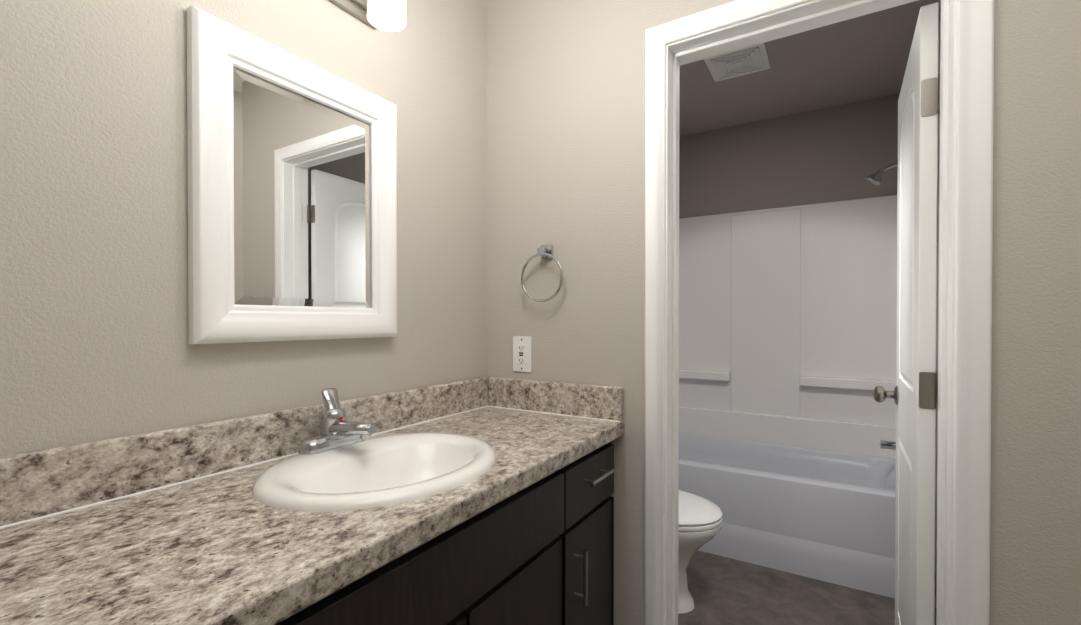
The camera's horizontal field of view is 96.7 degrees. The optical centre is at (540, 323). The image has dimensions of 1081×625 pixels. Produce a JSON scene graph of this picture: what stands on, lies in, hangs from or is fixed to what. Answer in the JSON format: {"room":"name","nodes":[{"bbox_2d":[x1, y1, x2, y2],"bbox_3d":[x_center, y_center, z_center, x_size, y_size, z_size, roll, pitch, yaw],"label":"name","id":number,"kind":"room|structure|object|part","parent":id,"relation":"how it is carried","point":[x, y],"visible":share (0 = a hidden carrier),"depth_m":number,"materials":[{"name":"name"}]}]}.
{"room":"bathroom","nodes":[
{"label":"bathroom","id":0,"kind":"room"},
{"bbox_2d":[0,0,487,456],"bbox_3d":[-0.950,-0.033,0.555,0.120,2.420,2.720,0,1,31],"label":"wall","id":1,"kind":"structure","parent":0,"point":[95,346],"depth_m":0.87,"materials":[{"name":"beige paint"}]},
{"bbox_2d":[0,377,487,524],"bbox_3d":[-0.660,0.243,0.892,0.021,0.102,1.844,0,1,31],"label":"backsplash","id":2,"kind":"structure","parent":1,"relation":"attached to","point":[40,483],"depth_m":0.86,"materials":[{"name":"beige stone"}]},
{"bbox_2d":[186,5,396,343],"bbox_3d":[-0.523,-0.277,1.103,0.031,0.629,0.488,0,1,31],"label":"mirror","id":3,"kind":"object","parent":1,"relation":"attached to","point":[292,192],"visible":1,"depth_m":1.04,"materials":[{"name":"white mirror"}]},
{"bbox_3d":[-0.532,-0.278,1.109,0.008,0.497,0.356,0,1,31],"label":"glass","id":4,"kind":"part","parent":3,"relation":"part of","materials":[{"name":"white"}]},
{"bbox_2d":[329,0,405,31],"bbox_3d":[-0.473,-0.832,1.068,0.150,0.185,0.380,0,1,31],"label":"sconce","id":5,"kind":"object","parent":1,"relation":"attached to","point":[387,15],"visible":1,"depth_m":1.20,"materials":[{"name":"white glass"}]},
{"bbox_3d":[-0.448,-0.800,1.053,0.092,0.122,0.372,0,1,31],"label":"lamp shade","id":6,"kind":"part","parent":5,"relation":"part of","materials":[{"name":"white glass"}]},
{"bbox_2d":[488,0,1080,624],"bbox_3d":[0.648,-0.039,1.243,1.890,2.420,0.120,0,1,31],"label":"wall","id":7,"kind":"structure","parent":0,"point":[520,132],"depth_m":1.40,"materials":[{"name":"beige paint"}]},
{"bbox_2d":[513,336,530,371],"bbox_3d":[-0.062,0.102,1.602,0.072,0.118,0.008,0,1,31],"label":"electrical outlet","id":8,"kind":"object","parent":7,"relation":"attached to","point":[521,353],"visible":1,"depth_m":1.60,"materials":[{"name":"white plastic"}]},
{"bbox_2d":[521,244,562,301],"bbox_3d":[0.012,-0.160,1.533,0.157,0.186,0.046,0,1,31],"label":"towel ring","id":9,"kind":"object","parent":7,"relation":"attached to","point":[544,251],"visible":0.96,"depth_m":1.52,"materials":[{"name":"silver metal"}]},
{"bbox_2d":[488,377,622,420],"bbox_3d":[0.032,0.237,1.537,0.487,0.102,0.022,0,1,31],"label":"backsplash","id":10,"kind":"structure","parent":7,"relation":"attached to","point":[577,400],"depth_m":1.51,"materials":[{"name":"beige stone"}]},
{"bbox_2d":[644,0,993,624],"bbox_3d":[0.650,0.167,1.243,0.741,2.008,0.156,0,1,31],"label":"door frame","id":11,"kind":"structure","parent":7,"relation":"attached to","point":[973,297],"depth_m":1.07,"materials":[{"name":"white wood"}]},
{"bbox_2d":[895,2,939,624],"bbox_3d":[1.087,0.194,1.392,0.044,1.927,0.641,0,1,32],"label":"door","id":12,"kind":"structure","parent":7,"relation":"in","point":[917,216],"depth_m":1.18,"materials":[{"name":"white wood"}]},
{"bbox_2d":[873,386,898,404],"bbox_3d":[1.230,0.243,1.627,0.171,0.064,0.096,0,1,32],"label":"door knob","id":13,"kind":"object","parent":12,"relation":"attached to","point":[881,394],"depth_m":1.63,"materials":[{"name":"grey metal"}]},
{"bbox_3d":[0.927,0.194,1.140,0.043,1.564,0.044,0,1,32],"label":"door hinges","id":14,"kind":"part","parent":12,"relation":"part of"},
{"bbox_2d":[679,93,899,218],"bbox_3d":[1.391,-0.054,3.062,1.500,2.420,0.120,0,1,31],"label":"wall","id":15,"kind":"structure","parent":0,"point":[842,152],"depth_m":2.90,"materials":[{"name":"grey paint"}]},
{"bbox_2d":[678,550,936,624],"bbox_3d":[0.398,1.223,0.949,2.260,0.100,4.780,0,1,31],"label":"floor","id":16,"kind":"structure","parent":0,"point":[725,590],"depth_m":2.03,"materials":[{"name":"tile"}]},
{"bbox_2d":[260,433,623,624],"bbox_3d":[-0.443,0.754,0.769,0.524,0.842,1.830,0,1,31],"label":"bathroom vanity","id":17,"kind":"object","parent":16,"relation":"on","point":[540,552],"depth_m":0.96,"materials":[{"name":"brown wood"}]},
{"bbox_2d":[0,405,623,624],"bbox_3d":[-0.451,0.313,0.764,0.512,0.040,1.844,0,1,31],"label":"countertop","id":18,"kind":"structure","parent":17,"relation":"on","point":[192,552],"depth_m":0.63,"materials":[{"name":"beige stone"}]},
{"bbox_2d":[292,388,383,452],"bbox_3d":[-0.419,0.211,1.047,0.160,0.129,0.156,0,1,31],"label":"faucet","id":19,"kind":"object","parent":18,"relation":"on","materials":[{"name":"silver metal"}]},
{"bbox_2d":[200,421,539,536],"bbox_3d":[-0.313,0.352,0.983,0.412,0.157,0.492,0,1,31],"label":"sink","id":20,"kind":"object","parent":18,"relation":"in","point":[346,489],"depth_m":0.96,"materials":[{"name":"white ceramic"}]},
{"bbox_2d":[678,490,722,613],"bbox_3d":[0.390,0.786,2.111,0.776,0.755,0.476,0,1,31],"label":"toilet","id":21,"kind":"object","parent":16,"relation":"on","point":[700,523],"visible":0.21,"depth_m":1.91,"materials":[{"name":"white ceramic"}]},
{"bbox_3d":[0.498,0.768,2.045,0.524,0.052,0.380,0,1,31],"label":"seat","id":22,"kind":"part","parent":21,"relation":"part of","materials":[{"name":"white plastic"}]},
{"bbox_2d":[679,162,897,597],"bbox_3d":[1.167,0.167,2.678,1.514,1.983,0.766,0,1,31],"label":"bathtub","id":23,"kind":"object","parent":16,"relation":"on","point":[787,366],"visible":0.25,"depth_m":2.77,"materials":[{"name":"grey plastic"}]},
{"bbox_2d":[679,0,940,136],"bbox_3d":[0.925,-1.308,2.270,1.760,0.100,1.940,0,1,31],"label":"ceiling","id":24,"kind":"structure","parent":0,"point":[860,58],"depth_m":2.45,"materials":[{"name":"beige paint"}]},
{"bbox_2d":[704,43,770,81],"bbox_3d":[0.946,-1.249,2.304,0.260,0.016,0.260,0,1,31],"label":"ceiling vent","id":25,"kind":"object","parent":24,"relation":"in","point":[741,62],"visible":1,"depth_m":2.29,"materials":[{"name":"white plastic"}]},
{"bbox_2d":[935,12,940,609],"bbox_3d":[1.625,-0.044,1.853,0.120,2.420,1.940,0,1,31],"label":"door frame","id":26,"kind":"structure","parent":0,"point":[940,12],"depth_m":1.96,"materials":[{"name":"white paint"}]}
]}

